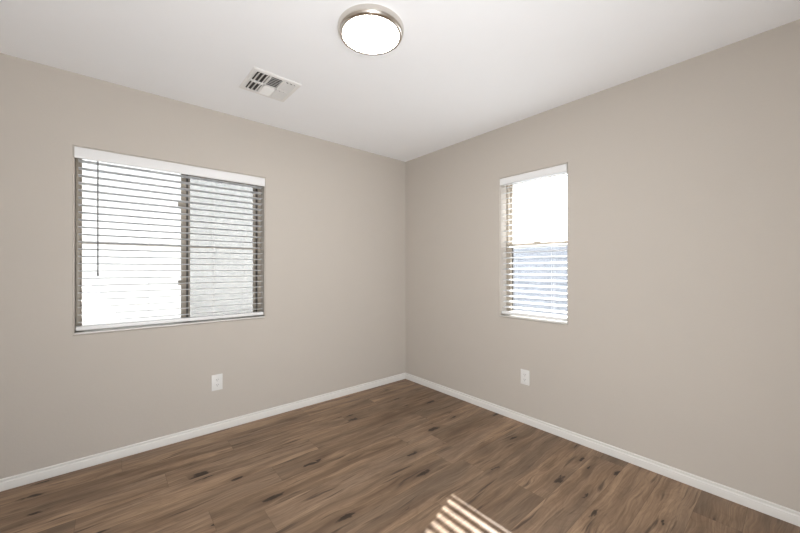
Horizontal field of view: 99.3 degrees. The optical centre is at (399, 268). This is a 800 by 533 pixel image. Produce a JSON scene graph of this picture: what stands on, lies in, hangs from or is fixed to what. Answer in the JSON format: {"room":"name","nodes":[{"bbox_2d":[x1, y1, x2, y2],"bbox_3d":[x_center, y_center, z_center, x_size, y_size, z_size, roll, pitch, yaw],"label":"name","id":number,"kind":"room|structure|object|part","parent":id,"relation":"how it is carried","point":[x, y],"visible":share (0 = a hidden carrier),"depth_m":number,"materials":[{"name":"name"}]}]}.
{"room":"empty bedroom","nodes":[
{"label":"empty bedroom","id":0,"kind":"room"},
{"bbox_2d":[0,53,405,478],"bbox_3d":[-1.308,0.018,2.786,3.449,2.440,0.170,0,0,-40],"label":"wall","id":1,"kind":"structure","parent":0,"point":[333,247],"depth_m":2.43,"materials":[{"name":"paint"}]},
{"bbox_2d":[74,158,264,334],"bbox_3d":[-1.614,-0.172,2.519,1.146,1.157,0.166,0,0,-40],"label":"window","id":2,"kind":"structure","parent":1,"relation":"in","point":[256,296],"depth_m":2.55,"materials":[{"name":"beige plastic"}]},
{"bbox_3d":[-1.838,-0.170,2.379,0.582,1.120,0.024,0,0,-40],"label":"sash","id":3,"kind":"part","parent":2,"relation":"part of","materials":[{"name":"glass"}]},
{"bbox_2d":[74,146,264,330],"bbox_3d":[-1.583,-0.182,2.483,1.145,1.137,0.073,0,0,-40],"label":"window blind","id":4,"kind":"object","parent":2,"relation":"attached to","point":[79,152],"visible":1,"depth_m":2.39,"materials":[{"name":"plastic"}]},
{"bbox_3d":[-1.915,-0.167,2.212,0.001,1.070,0.056,0,0,-40],"label":"ladder cord","id":5,"kind":"part","parent":4,"relation":"part of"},
{"bbox_3d":[-1.742,-0.167,2.359,0.001,1.070,0.056,0,0,-40],"label":"ladder cord","id":6,"kind":"part","parent":4,"relation":"part of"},
{"bbox_3d":[-1.589,0.374,2.489,1.137,0.024,0.050,0,0,-40],"label":"rail","id":7,"kind":"part","parent":4,"relation":"part of","materials":[{"name":"white plastic"}]},
{"bbox_3d":[-1.593,0.402,2.494,1.146,0.008,0.101,0,0,-40],"label":"sill","id":8,"kind":"part","parent":2,"relation":"part of","materials":[{"name":"paint"}]},
{"bbox_3d":[-1.432,-0.166,2.752,0.508,1.112,0.022,0,0,-40],"label":"sash","id":9,"kind":"part","parent":2,"relation":"part of","materials":[{"name":"glass"}]},
{"bbox_2d":[0,372,405,491],"bbox_3d":[-1.184,1.206,2.771,3.279,0.064,0.014,0,0,-40],"label":"baseboard","id":10,"kind":"structure","parent":1,"relation":"attached to","point":[29,477],"depth_m":2.39,"materials":[{"name":"paint"}]},
{"bbox_2d":[212,374,222,390],"bbox_3d":[-1.395,0.869,2.595,0.076,0.120,0.008,0,0,-40],"label":"wall outlet","id":11,"kind":"object","parent":1,"relation":"attached to","point":[217,380],"visible":1,"depth_m":2.59,"materials":[{"name":"white plastic"}]},
{"bbox_2d":[0,0,799,161],"bbox_3d":[-0.045,-1.277,1.428,3.619,0.150,3.876,0,0,-40],"label":"ceiling","id":12,"kind":"structure","parent":0,"point":[459,70],"depth_m":1.88,"materials":[{"name":"paint"}]},
{"bbox_2d":[239,67,301,101],"bbox_3d":[-0.854,-1.194,2.236,0.304,0.015,0.304,0,0,-41],"label":"ceiling vent","id":13,"kind":"object","parent":12,"relation":"in","point":[259,81],"visible":1,"depth_m":2.22,"materials":[{"name":"white metal"}]},
{"bbox_2d":[338,4,403,54],"bbox_3d":[-0.146,-1.178,1.706,0.330,0.046,0.330,0,0,-40],"label":"ceiling light","id":14,"kind":"object","parent":12,"relation":"attached to","point":[367,29],"visible":1,"depth_m":1.65,"materials":[{"name":"white glass"}]},
{"bbox_2d":[343,15,397,53],"bbox_3d":[-0.146,-1.171,1.706,0.274,0.031,0.274,0,0,-40],"label":"diffuser","id":15,"kind":"object","parent":14,"relation":"attached to","point":[363,34],"depth_m":1.68,"materials":[{"name":"white glass"}]},
{"bbox_2d":[0,379,799,532],"bbox_3d":[-0.045,1.298,1.428,3.619,0.120,3.876,0,0,-40],"label":"floor","id":16,"kind":"structure","parent":0,"point":[401,456],"depth_m":1.95,"materials":[{"name":"brown wood"}]},
{"bbox_2d":[406,19,799,511],"bbox_3d":[1.270,0.018,2.543,0.170,2.440,3.876,0,0,-40],"label":"wall","id":17,"kind":"structure","parent":0,"point":[678,346],"depth_m":2.08,"materials":[{"name":"paint"}]},
{"bbox_2d":[521,369,529,385],"bbox_3d":[1.000,0.871,2.724,0.008,0.120,0.076,0,0,-40],"label":"wall outlet","id":18,"kind":"object","parent":17,"relation":"attached to","point":[525,374],"visible":1,"depth_m":2.72,"materials":[{"name":"white plastic"}]},
{"bbox_2d":[500,173,566,323],"bbox_3d":[1.095,-0.179,2.741,0.166,1.170,0.559,0,0,-40],"label":"window","id":19,"kind":"structure","parent":17,"relation":"in","point":[508,195],"depth_m":2.95,"materials":[{"name":"beige plastic"}]},
{"bbox_3d":[1.155,0.092,2.792,0.008,0.584,0.516,0,0,-40],"label":"screen frame","id":20,"kind":"part","parent":19,"relation":"part of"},
{"bbox_2d":[500,164,566,320],"bbox_3d":[1.059,-0.189,2.710,0.073,1.150,0.558,0,0,-40],"label":"window blind","id":21,"kind":"object","parent":19,"relation":"attached to","point":[561,169],"visible":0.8,"depth_m":2.67,"materials":[{"name":"plastic"}]},
{"bbox_3d":[0.962,-0.173,2.838,0.056,1.083,0.001,0,0,-40],"label":"ladder cord","id":22,"kind":"part","parent":21,"relation":"part of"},
{"bbox_3d":[1.065,0.374,2.716,0.050,0.024,0.550,0,0,-40],"label":"rail","id":23,"kind":"part","parent":21,"relation":"part of","materials":[{"name":"white plastic"}]},
{"bbox_3d":[1.169,-0.173,2.594,0.056,1.083,0.001,0,0,-40],"label":"ladder cord","id":24,"kind":"part","parent":21,"relation":"part of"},
{"bbox_3d":[1.070,0.402,2.720,0.101,0.008,0.559,0,0,-40],"label":"sill","id":25,"kind":"part","parent":19,"relation":"part of","materials":[{"name":"paint"}]},
{"bbox_3d":[1.121,0.087,2.763,0.024,0.598,0.519,0,0,-40],"label":"sash","id":26,"kind":"part","parent":19,"relation":"part of","materials":[{"name":"beige plastic"}]},
{"bbox_3d":[1.141,-0.463,2.780,0.022,0.562,0.519,0,0,-40],"label":"sash","id":27,"kind":"part","parent":19,"relation":"part of","materials":[{"name":"glass"}]},
{"bbox_2d":[405,373,799,526],"bbox_3d":[1.200,1.206,2.484,0.014,0.064,3.536,0,0,-40],"label":"baseboard","id":28,"kind":"structure","parent":17,"relation":"attached to","point":[775,510],"depth_m":2.12,"materials":[{"name":"paint"}]},
{"label":"outside","id":29,"kind":"structure","parent":0,"visible":0},
{"bbox_3d":[2.486,1.453,8.664,65.000,0.170,50.000,0,0,-40],"label":"ground","id":30,"kind":"structure","parent":29,"visible":0},
{"bbox_2d":[514,246,566,315],"bbox_3d":[3.183,0.426,8.731,0.210,1.876,14.000,0,0,-40],"label":"wall","id":31,"kind":"structure","parent":30,"relation":"on","point":[554,253],"depth_m":8.32,"materials":[{"name":"blue paint"}]}
]}

